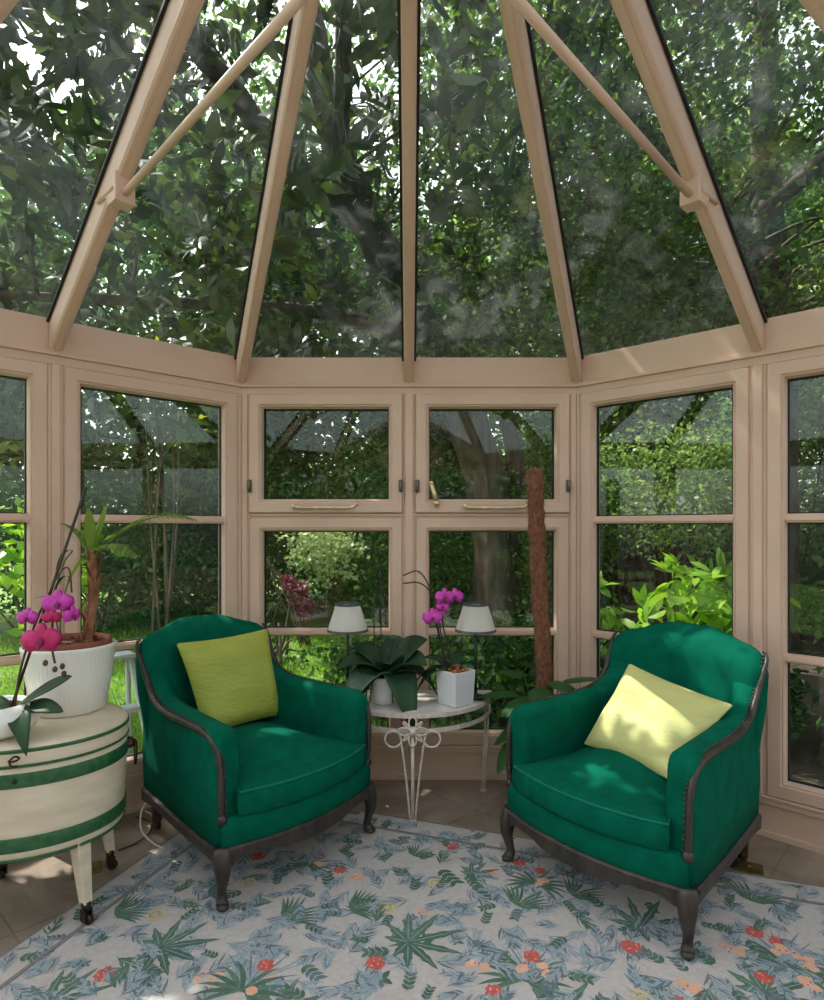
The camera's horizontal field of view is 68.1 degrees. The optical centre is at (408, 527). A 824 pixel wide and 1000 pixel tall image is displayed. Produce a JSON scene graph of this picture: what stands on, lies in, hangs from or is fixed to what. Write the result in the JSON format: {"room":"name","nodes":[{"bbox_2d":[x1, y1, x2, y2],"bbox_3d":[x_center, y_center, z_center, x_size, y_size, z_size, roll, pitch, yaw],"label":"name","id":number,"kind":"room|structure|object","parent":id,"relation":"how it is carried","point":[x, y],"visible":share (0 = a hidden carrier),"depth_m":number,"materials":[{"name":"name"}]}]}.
{"room":"sunroom","nodes":[
{"label":"sunroom","id":0,"kind":"room"},
{"bbox_2d":[125,771,144,807],"bbox_3d":[-1.594,1.310,2.770,1.776,0.240,0.108,0,0,-43],"label":"wall","id":1,"kind":"structure","parent":0,"point":[134,782],"depth_m":2.96,"materials":[{"name":"beige paint"}]},
{"bbox_2d":[0,356,47,695],"bbox_3d":[-1.922,0.230,2.456,0.809,1.921,0.075,0,0,-43],"label":"window","id":2,"kind":"structure","parent":1,"relation":"in","point":[34,374],"depth_m":2.67,"materials":[{"name":"beige paint"}]},
{"bbox_2d":[48,364,62,633],"bbox_3d":[-1.604,0.230,2.755,0.063,1.921,0.096,0,0,-43],"label":"beam","id":3,"kind":"structure","parent":1,"relation":"on","point":[55,371],"depth_m":2.72,"materials":[{"name":"beige paint"}]},
{"bbox_2d":[125,802,150,814],"bbox_3d":[-1.572,1.366,2.747,1.776,0.028,0.012,0,0,-43],"label":"baseboard","id":4,"kind":"structure","parent":1,"relation":"attached to","point":[135,808],"depth_m":2.96,"materials":[{"name":"beige paint"}]},
{"bbox_2d":[63,366,236,774],"bbox_3d":[-1.268,0.230,3.059,0.844,1.921,0.075,0,0,-43],"label":"window","id":5,"kind":"structure","parent":1,"relation":"in","point":[75,380],"depth_m":2.97,"materials":[{"name":"beige paint"}]},
{"bbox_2d":[237,394,240,618],"bbox_3d":[-0.952,0.230,3.361,0.030,1.921,0.090,0,0,-43],"label":"beam","id":6,"kind":"structure","parent":1,"relation":"attached to","point":[238,395],"depth_m":3.33,"materials":[{"name":"beige paint"}]},
{"bbox_2d":[0,0,823,382],"bbox_3d":[0.000,-1.556,1.224,4.470,1.547,4.270,0,0,0],"label":"roof frame","id":7,"kind":"structure","parent":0,"point":[114,190],"depth_m":2.19,"materials":[{"name":"beige paint"}]},
{"bbox_2d":[0,308,241,393],"bbox_3d":[-1.598,-0.834,2.775,1.776,0.205,0.116,0,0,-43],"label":"beam","id":8,"kind":"structure","parent":7,"relation":"attached to","point":[25,336],"depth_m":2.91,"materials":[{"name":"beige paint"}]},
{"bbox_2d":[241,358,576,394],"bbox_3d":[0.000,-0.834,3.385,1.847,0.205,0.116,0,0,0],"label":"beam","id":9,"kind":"structure","parent":7,"relation":"attached to","point":[265,375],"depth_m":3.35,"materials":[{"name":"beige paint"}]},
{"bbox_2d":[576,307,823,393],"bbox_3d":[1.598,-0.834,2.775,1.776,0.205,0.116,0,0,43],"label":"beam","id":10,"kind":"structure","parent":7,"relation":"attached to","point":[798,335],"depth_m":2.90,"materials":[{"name":"beige paint"}]},
{"bbox_2d":[0,780,823,953],"bbox_3d":[0.000,1.430,1.224,4.503,0.100,4.300,0,0,0],"label":"floor","id":11,"kind":"structure","parent":0,"point":[34,892],"depth_m":2.59,"materials":[{"name":"stone"}]},
{"bbox_2d":[0,702,137,925],"bbox_3d":[-1.422,1.045,2.258,0.762,0.666,0.592,0,0,0],"label":"side table","id":12,"kind":"object","parent":11,"relation":"on","point":[68,792],"visible":0.94,"depth_m":2.09,"materials":[{"name":"beige paint"}]},
{"bbox_2d":[0,487,86,755],"bbox_3d":[-1.336,0.300,2.100,0.454,0.882,0.276,0,0,0],"label":"potted orchid","id":13,"kind":"object","parent":12,"relation":"on","point":[18,713],"visible":1,"depth_m":2.05,"materials":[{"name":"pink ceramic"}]},
{"bbox_2d":[0,695,40,739],"bbox_3d":[-1.425,0.657,2.100,0.276,0.108,0.276,0,0,0],"label":"bowl","id":14,"kind":"object","parent":13,"relation":"on","point":[14,713],"depth_m":2.05,"materials":[{"name":"white ceramic"}]},
{"bbox_2d":[19,503,196,717],"bbox_3d":[-1.177,0.306,2.431,0.655,0.810,0.401,0,0,0],"label":"potted palm","id":15,"kind":"object","parent":12,"relation":"on","point":[88,656],"visible":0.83,"depth_m":2.34,"materials":[{"name":"white ceramic"}]},
{"bbox_2d":[19,638,116,717],"bbox_3d":[-1.335,0.582,2.400,0.339,0.258,0.339,0,0,0],"label":"pot","id":16,"kind":"object","parent":15,"relation":"on","point":[89,662],"depth_m":2.29,"materials":[{"name":"white ceramic"}]},
{"bbox_2d":[24,632,112,651],"bbox_3d":[-1.335,0.456,2.400,0.304,0.041,0.304,0,0,0],"label":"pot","id":17,"kind":"object","parent":15,"relation":"on","point":[70,642],"depth_m":2.37,"materials":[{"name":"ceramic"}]},
{"bbox_2d":[71,860,101,878],"bbox_3d":[-1.300,1.374,2.460,0.110,0.012,0.090,0,0,-29],"label":"socket","id":18,"kind":"object","parent":11,"relation":"on","point":[96,866],"visible":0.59,"depth_m":2.46,"materials":[{"name":"gold metal"}]},
{"bbox_2d":[118,816,151,850],"bbox_3d":[-1.220,1.373,2.760,0.105,0.009,0.312,0,0,-11],"label":"power cable","id":19,"kind":"object","parent":11,"relation":"on","point":[135,816],"visible":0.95,"depth_m":2.70,"materials":[{"name":"brown plastic"}]},
{"bbox_2d":[139,803,164,849],"bbox_3d":[-1.177,1.299,2.773,0.095,0.158,0.431,0,0,-26],"label":"power cable","id":20,"kind":"object","parent":11,"relation":"on","point":[145,804],"visible":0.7,"depth_m":2.66,"materials":[{"name":"beige plastic"}]},
{"bbox_2d":[0,809,823,999],"bbox_3d":[0.151,1.375,1.377,3.150,0.008,2.750,0,0,19],"label":"rug","id":21,"kind":"object","parent":11,"relation":"on","point":[405,909],"visible":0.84,"depth_m":2.08,"materials":[{"name":"fabric"}]},
{"bbox_2d":[135,614,376,911],"bbox_3d":[-0.692,0.902,2.727,0.963,0.939,0.845,0,0,42],"label":"armchair","id":22,"kind":"object","parent":21,"relation":"on","point":[288,777],"visible":0.91,"depth_m":2.50,"materials":[{"name":"green fabric"}]},
{"bbox_2d":[177,629,277,726],"bbox_3d":[-0.824,0.718,2.877,0.181,0.414,0.495,0,0,44],"label":"cushion","id":23,"kind":"object","parent":22,"relation":"on","point":[232,679],"visible":0.91,"depth_m":2.83,"materials":[{"name":"fabric"}]},
{"bbox_2d":[232,719,366,816],"bbox_3d":[-0.631,0.974,2.653,0.743,0.180,0.652,0,0,42],"label":"seat cushion","id":24,"kind":"object","parent":22,"relation":"on","point":[284,765],"depth_m":2.48,"materials":[{"name":"green fabric"}]},
{"bbox_2d":[500,622,768,960],"bbox_3d":[0.941,0.902,2.460,0.963,0.939,0.845,0,0,-40],"label":"armchair","id":25,"kind":"object","parent":21,"relation":"on","point":[602,813],"visible":0.98,"depth_m":2.27,"materials":[{"name":"green fabric"}]},
{"bbox_2d":[512,746,669,852],"bbox_3d":[0.859,0.974,2.410,0.743,0.180,0.652,0,0,-40],"label":"seat cushion","id":26,"kind":"object","parent":25,"relation":"on","point":[609,796],"depth_m":2.21,"materials":[{"name":"green fabric"}]},
{"bbox_2d":[584,664,731,778],"bbox_3d":[0.990,0.755,2.468,0.332,0.330,0.459,0,0,-28],"label":"cushion","id":27,"kind":"object","parent":25,"relation":"on","point":[647,717],"visible":0.91,"depth_m":2.40,"materials":[{"name":"fabric"}]},
{"bbox_2d":[365,690,491,820],"bbox_3d":[0.017,1.127,3.058,0.850,0.506,0.466,0,0,0],"label":"table","id":28,"kind":"object","parent":11,"relation":"on","point":[428,706],"visible":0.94,"depth_m":2.90,"materials":[{"name":"white paint"}]},
{"bbox_2d":[327,602,367,681],"bbox_3d":[-0.315,0.629,3.135,0.212,0.487,0.212,0,0,0],"label":"table lamp","id":29,"kind":"object","parent":28,"relation":"on","point":[347,619],"visible":0.88,"depth_m":3.07,"materials":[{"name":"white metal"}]},
{"bbox_2d":[337,570,437,726],"bbox_3d":[-0.105,0.590,3.062,0.508,0.755,0.351,0,0,0],"label":"potted orchid","id":30,"kind":"object","parent":28,"relation":"on","point":[390,669],"visible":0.97,"depth_m":3.02,"materials":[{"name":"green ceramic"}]},
{"bbox_2d":[403,570,474,707],"bbox_3d":[0.151,0.543,3.047,0.342,0.660,0.242,0,0,-11],"label":"potted orchid","id":31,"kind":"object","parent":28,"relation":"on","point":[455,682],"visible":0.98,"depth_m":3.00,"materials":[{"name":"white ceramic"}]},
{"bbox_2d":[455,602,495,699],"bbox_3d":[0.342,0.629,3.135,0.212,0.487,0.212,0,0,0],"label":"table lamp","id":32,"kind":"object","parent":28,"relation":"on","point":[475,618],"visible":0.94,"depth_m":3.07,"materials":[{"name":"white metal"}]},
{"bbox_2d":[477,468,595,773],"bbox_3d":[0.618,0.538,3.047,0.535,1.684,0.446,0,0,-32],"label":"climbing plant","id":33,"kind":"object","parent":11,"relation":"on","point":[545,685],"visible":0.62,"depth_m":3.02,"materials":[{"name":"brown plant"}]},
{"bbox_2d":[732,859,763,875],"bbox_3d":[1.375,1.374,2.475,0.110,0.012,0.090,0,0,29],"label":"socket","id":34,"kind":"object","parent":11,"relation":"on","point":[743,866],"visible":0.88,"depth_m":2.46,"materials":[{"name":"gold metal"}]},
{"bbox_2d":[730,856,737,866],"bbox_3d":[1.347,1.348,2.540,0.061,0.064,0.154,0,0,39],"label":"plug","id":35,"kind":"object","parent":34,"relation":"attached to","point":[735,863],"visible":0.09,"depth_m":2.47,"materials":[{"name":"black plastic"}]},
{"bbox_2d":[370,745,506,773],"bbox_3d":[0.000,1.310,3.379,1.847,0.240,0.108,0,0,0],"label":"wall","id":36,"kind":"structure","parent":0,"point":[442,759],"depth_m":3.35,"materials":[{"name":"beige paint"}]},
{"bbox_2d":[241,394,249,620],"bbox_3d":[-0.900,0.230,3.378,0.048,1.921,0.090,0,0,0],"label":"beam","id":37,"kind":"structure","parent":36,"relation":"on","point":[245,513],"depth_m":3.33,"materials":[{"name":"beige paint"}]},
{"bbox_2d":[249,517,401,744],"bbox_3d":[-0.456,0.566,3.370,0.840,1.248,0.075,0,0,0],"label":"window","id":38,"kind":"structure","parent":36,"relation":"in","point":[258,526],"depth_m":3.33,"materials":[{"name":"beige paint"}]},
{"bbox_2d":[249,513,568,744],"bbox_3d":[0.000,0.554,3.372,1.751,1.272,0.082,0,0,0],"label":"window","id":39,"kind":"structure","parent":36,"relation":"in","point":[559,526],"depth_m":3.33,"materials":[{"name":"beige paint"}]},
{"bbox_2d":[247,394,402,512],"bbox_3d":[-0.456,-0.406,3.340,0.850,0.649,0.112,0,0,0],"label":"window","id":40,"kind":"structure","parent":39,"relation":"attached to","point":[259,404],"depth_m":3.32,"materials":[{"name":"beige paint"}]},
{"bbox_2d":[415,394,570,512],"bbox_3d":[0.456,-0.406,3.338,0.850,0.649,0.116,0,0,0],"label":"window","id":41,"kind":"structure","parent":39,"relation":"attached to","point":[558,404],"depth_m":3.32,"materials":[{"name":"beige paint"}]},
{"bbox_2d":[402,394,415,745],"bbox_3d":[0.000,0.230,3.375,0.072,1.921,0.096,0,0,0],"label":"beam","id":42,"kind":"structure","parent":36,"relation":"on","point":[408,400],"depth_m":3.33,"materials":[{"name":"beige paint"}]},
{"bbox_2d":[370,774,506,779],"bbox_3d":[0.000,1.366,3.347,1.847,0.028,0.012,0,0,0],"label":"baseboard","id":43,"kind":"structure","parent":36,"relation":"attached to","point":[372,776],"depth_m":3.34,"materials":[{"name":"beige paint"}]},
{"bbox_2d":[568,394,576,688],"bbox_3d":[0.900,0.230,3.378,0.048,1.921,0.090,0,0,0],"label":"beam","id":44,"kind":"structure","parent":36,"relation":"attached to","point":[572,513],"depth_m":3.33,"materials":[{"name":"beige paint"}]},
{"bbox_2d":[759,794,823,846],"bbox_3d":[1.594,1.310,2.770,1.776,0.240,0.108,0,0,43],"label":"wall","id":45,"kind":"structure","parent":0,"point":[805,823],"depth_m":2.66,"materials":[{"name":"beige paint"}]},
{"bbox_2d":[577,394,580,688],"bbox_3d":[0.952,0.230,3.361,0.030,1.921,0.090,0,0,43],"label":"beam","id":46,"kind":"structure","parent":45,"relation":"attached to","point":[578,395],"depth_m":3.33,"materials":[{"name":"beige paint"}]},
{"bbox_2d":[581,367,749,686],"bbox_3d":[1.261,0.230,3.066,0.825,1.921,0.075,0,0,43],"label":"window","id":47,"kind":"structure","parent":45,"relation":"in","point":[736,380],"depth_m":3.07,"materials":[{"name":"beige paint"}]},
{"bbox_2d":[750,364,765,793],"bbox_3d":[1.592,0.230,2.767,0.067,1.921,0.096,0,0,43],"label":"beam","id":48,"kind":"structure","parent":45,"relation":"on","point":[757,372],"depth_m":2.73,"materials":[{"name":"beige paint"}]},
{"bbox_2d":[755,829,823,854],"bbox_3d":[1.572,1.366,2.747,1.776,0.028,0.012,0,0,43],"label":"baseboard","id":49,"kind":"structure","parent":45,"relation":"attached to","point":[798,843],"depth_m":2.65,"materials":[{"name":"beige paint"}]},
{"bbox_2d":[766,355,823,809],"bbox_3d":[1.916,0.230,2.461,0.824,1.921,0.075,0,0,43],"label":"window","id":50,"kind":"structure","parent":45,"relation":"in","point":[779,784],"depth_m":2.68,"materials":[{"name":"beige paint"}]},
{"label":"outside","id":51,"kind":"structure","parent":0,"visible":0},
{"bbox_2d":[530,606,823,785],"bbox_3d":[10.100,1.531,9.500,15.800,0.098,33.000,0,0,0],"label":"bed","id":52,"kind":"object","parent":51,"point":[807,752],"depth_m":4.67,"materials":[{"name":"green plant"}]},
{"bbox_2d":[346,0,823,650],"bbox_3d":[3.553,-2.871,4.543,7.764,8.743,8.938,0,0,-10],"label":"tree","id":53,"kind":"object","parent":52,"relation":"on","point":[766,253],"visible":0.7,"depth_m":5.47,"materials":[{"name":"green plant"}]},
{"bbox_2d":[515,397,714,514],"bbox_3d":[6.800,-1.920,21.000,5.800,6.800,6.600,0,0,0],"label":"tree","id":54,"kind":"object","parent":52,"relation":"on","point":[682,499],"visible":0.02,"depth_m":18.00,"materials":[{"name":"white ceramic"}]},
{"bbox_2d":[528,524,822,607],"bbox_3d":[5.034,0.655,11.265,7.068,1.650,0.130,0,0,0],"label":"fence","id":55,"kind":"object","parent":52,"relation":"on","point":[635,571],"visible":0.06,"depth_m":11.20,"materials":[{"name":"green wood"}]},
{"bbox_2d":[528,92,823,512],"bbox_3d":[6.148,-3.699,12.891,7.990,10.424,5.076,0,0,0],"label":"tree","id":56,"kind":"object","parent":52,"relation":"on","point":[698,404],"visible":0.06,"depth_m":11.98,"materials":[{"name":"green plant"}]},
{"bbox_2d":[550,413,816,621],"bbox_3d":[3.608,-0.030,8.268,3.531,3.039,2.115,0,0,-11],"label":"shrub","id":57,"kind":"object","parent":52,"relation":"on","point":[721,484],"visible":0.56,"depth_m":8.07,"materials":[{"name":"green plant"}]},
{"bbox_2d":[671,377,823,636],"bbox_3d":[5.286,-0.585,8.540,3.091,4.302,2.291,0,0,-5],"label":"bush","id":58,"kind":"object","parent":52,"relation":"on","point":[804,421],"visible":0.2,"depth_m":8.36,"materials":[{"name":"green plant"}]},
{"bbox_2d":[790,491,823,716],"bbox_3d":[3.346,0.330,3.558,1.792,2.444,2.153,0,0,7],"label":"shrub","id":59,"kind":"object","parent":52,"relation":"on","point":[817,557],"visible":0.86,"depth_m":4.13,"materials":[{"name":"green plant"}]},
{"bbox_2d":[792,97,823,462],"bbox_3d":[8.593,-3.170,7.325,6.803,9.598,7.836,0,0,0],"label":"tree","id":60,"kind":"object","parent":52,"relation":"on","point":[821,198],"visible":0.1,"depth_m":9.30,"materials":[{"name":"green plant"}]},
{"bbox_2d":[798,382,823,618],"bbox_3d":[6.992,-0.675,9.569,2.862,4.512,2.328,0,0,27],"label":"bush","id":61,"kind":"object","parent":52,"relation":"on","point":[803,449],"visible":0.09,"depth_m":9.56,"materials":[{"name":"green plant"}]},
{"bbox_2d":[799,484,823,601],"bbox_3d":[6.658,0.114,7.652,3.192,2.895,2.193,0,0,4],"label":"bush","id":62,"kind":"object","parent":52,"relation":"on","point":[807,530],"visible":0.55,"depth_m":8.02,"materials":[{"name":"green plant"}]},
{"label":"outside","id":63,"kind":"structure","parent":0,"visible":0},
{"bbox_2d":[0,563,534,752],"bbox_3d":[-6.900,1.530,9.500,18.200,0.100,33.000,0,0,0],"label":"lawn","id":64,"kind":"structure","parent":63,"point":[323,618],"depth_m":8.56,"materials":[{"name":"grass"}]},
{"bbox_2d":[0,151,62,542],"bbox_3d":[-8.360,-3.148,7.888,7.212,9.462,7.257,0,0,-8],"label":"tree","id":65,"kind":"object","parent":64,"relation":"on","point":[5,444],"visible":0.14,"depth_m":9.13,"materials":[{"name":"green plant"}]},
{"bbox_2d":[0,497,123,638],"bbox_3d":[-2.465,0.603,4.142,0.861,1.764,0.930,0,0,0],"label":"shrub","id":66,"kind":"object","parent":64,"relation":"on","point":[7,555],"visible":0.21,"depth_m":4.00,"materials":[{"name":"green plant"}]},
{"bbox_2d":[0,473,217,631],"bbox_3d":[-4.392,0.371,8.742,3.730,2.370,2.288,0,0,17],"label":"shrub","id":67,"kind":"object","parent":64,"relation":"on","point":[118,610],"visible":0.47,"depth_m":8.65,"materials":[{"name":"green plant"}]},
{"bbox_2d":[0,83,344,608],"bbox_3d":[-5.058,-3.239,11.357,8.368,9.755,5.934,0,0,3],"label":"tree","id":68,"kind":"object","parent":64,"relation":"on","point":[98,448],"visible":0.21,"depth_m":10.24,"materials":[{"name":"green plant"}]},
{"bbox_2d":[143,336,216,632],"bbox_3d":[-2.806,-0.362,7.085,1.365,3.691,0.918,0,0,0],"label":"tree","id":69,"kind":"object","parent":64,"relation":"on","point":[168,580],"visible":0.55,"depth_m":7.25,"materials":[{"name":"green plant"}]},
{"bbox_2d":[122,446,289,613],"bbox_3d":[-3.560,0.049,11.017,3.088,3.011,2.356,0,0,14],"label":"bush","id":70,"kind":"object","parent":64,"relation":"on","point":[205,459],"visible":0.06,"depth_m":10.59,"materials":[{"name":"green plant"}]},
{"bbox_2d":[161,440,330,621],"bbox_3d":[-2.499,0.003,9.561,2.879,3.057,2.181,0,0,-13],"label":"shrub","id":71,"kind":"object","parent":64,"relation":"on","point":[212,499],"visible":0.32,"depth_m":9.32,"materials":[{"name":"green plant"}]},
{"bbox_2d":[266,571,323,666],"bbox_3d":[-1.285,0.974,6.463,0.766,1.028,0.533,0,0,23],"label":"shrub","id":72,"kind":"object","parent":64,"relation":"on","point":[303,602],"visible":0.84,"depth_m":6.48,"materials":[{"name":"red plant"}]},
{"bbox_2d":[267,619,326,668],"bbox_3d":[-1.466,1.235,6.590,1.062,0.572,0.934,0,0,45],"label":"shrub","id":73,"kind":"object","parent":64,"relation":"on","point":[284,648],"visible":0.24,"depth_m":6.54,"materials":[{"name":"green plant"}]},
{"bbox_2d":[266,532,383,647],"bbox_3d":[-1.181,0.591,7.540,1.443,1.797,1.575,0,0,-37],"label":"maple","id":74,"kind":"object","parent":64,"relation":"on","point":[322,548],"visible":0.77,"depth_m":7.53,"materials":[{"name":"green plant"}]},
{"bbox_2d":[176,162,498,599],"bbox_3d":[-1.802,-3.104,13.556,7.723,9.495,5.780,0,0,14],"label":"tree","id":75,"kind":"object","parent":64,"relation":"on","point":[337,434],"visible":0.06,"depth_m":11.99,"materials":[{"name":"green plant"}]},
{"bbox_2d":[0,0,694,637],"bbox_3d":[-2.172,-2.941,4.157,9.289,8.957,8.148,0,0,-5],"label":"magnolia tree","id":76,"kind":"object","parent":64,"relation":"on","point":[328,178],"visible":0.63,"depth_m":5.48,"materials":[{"name":"green plant"}]},
{"bbox_2d":[282,431,452,614],"bbox_3d":[-0.651,-0.088,10.779,2.765,3.321,2.451,0,0,24],"label":"bush","id":77,"kind":"object","parent":64,"relation":"on","point":[337,473],"visible":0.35,"depth_m":10.49,"materials":[{"name":"green plant"}]},
{"bbox_2d":[301,619,444,689],"bbox_3d":[-0.197,1.116,4.928,1.333,0.864,1.178,0,0,0],"label":"shrub","id":78,"kind":"object","parent":64,"relation":"on","point":[338,647],"visible":0.12,"depth_m":4.82,"materials":[{"name":"green plant"}]},
{"bbox_2d":[322,490,471,625],"bbox_3d":[-0.190,0.453,8.293,2.083,2.200,1.658,0,0,3],"label":"shrub","id":79,"kind":"object","parent":64,"relation":"on","point":[379,558],"visible":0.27,"depth_m":8.13,"materials":[{"name":"green plant"}]},
{"bbox_2d":[96,0,820,613],"bbox_3d":[0.497,-4.162,9.468,11.537,11.274,5.298,0,0,6],"label":"tree","id":80,"kind":"object","parent":64,"relation":"on","point":[510,431],"visible":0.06,"depth_m":9.37,"materials":[{"name":"green plant"}]},
{"bbox_2d":[375,455,546,616],"bbox_3d":[0.977,0.160,10.354,3.159,2.794,2.231,0,0,4],"label":"bush","id":81,"kind":"object","parent":64,"relation":"on","point":[445,478],"visible":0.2,"depth_m":10.05,"materials":[{"name":"green plant"}]},
{"bbox_2d":[430,605,551,726],"bbox_3d":[0.657,1.072,4.599,1.458,0.921,1.207,0,0,0],"label":"shrub","id":82,"kind":"object","parent":64,"relation":"on","point":[511,644],"visible":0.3,"depth_m":4.43,"materials":[{"name":"green plant"}]},
{"bbox_2d":[338,189,678,593],"bbox_3d":[2.238,-2.884,13.386,7.544,9.101,5.446,0,0,-5],"label":"tree","id":83,"kind":"object","parent":64,"relation":"on","point":[534,427],"visible":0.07,"depth_m":11.98,"materials":[{"name":"green plant"}]},
{"bbox_2d":[496,426,642,625],"bbox_3d":[1.931,0.117,7.519,1.804,2.823,1.508,0,0,20],"label":"shrub","id":84,"kind":"object","parent":64,"relation":"on","point":[606,544],"visible":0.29,"depth_m":7.37,"materials":[{"name":"green plant"}]},
{"bbox_2d":[508,618,821,741],"bbox_3d":[1.734,1.095,4.292,2.156,0.920,1.424,0,0,0],"label":"shrub","id":85,"kind":"object","parent":64,"relation":"on","point":[794,702],"visible":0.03,"depth_m":4.11,"materials":[{"name":"green plant"}]},
{"bbox_2d":[600,547,801,658],"bbox_3d":[1.903,0.813,4.306,1.509,1.352,0.981,0,0,26],"label":"shrub","id":86,"kind":"object","parent":64,"relation":"on","point":[715,606],"visible":0.42,"depth_m":4.21,"materials":[{"name":"green plant"}]},
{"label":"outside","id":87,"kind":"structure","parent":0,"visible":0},
{"bbox_3d":[-0.102,1.499,-1.480,6.005,0.062,11.040,0,0,0],"label":"paving","id":88,"kind":"object","parent":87,"visible":0},
{"bbox_2d":[114,650,142,753],"bbox_3d":[-1.746,1.093,3.448,0.510,0.760,0.512,0,0,-43],"label":"chair","id":89,"kind":"object","parent":88,"relation":"on","point":[130,669],"visible":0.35,"depth_m":3.48,"materials":[{"name":"grey"}]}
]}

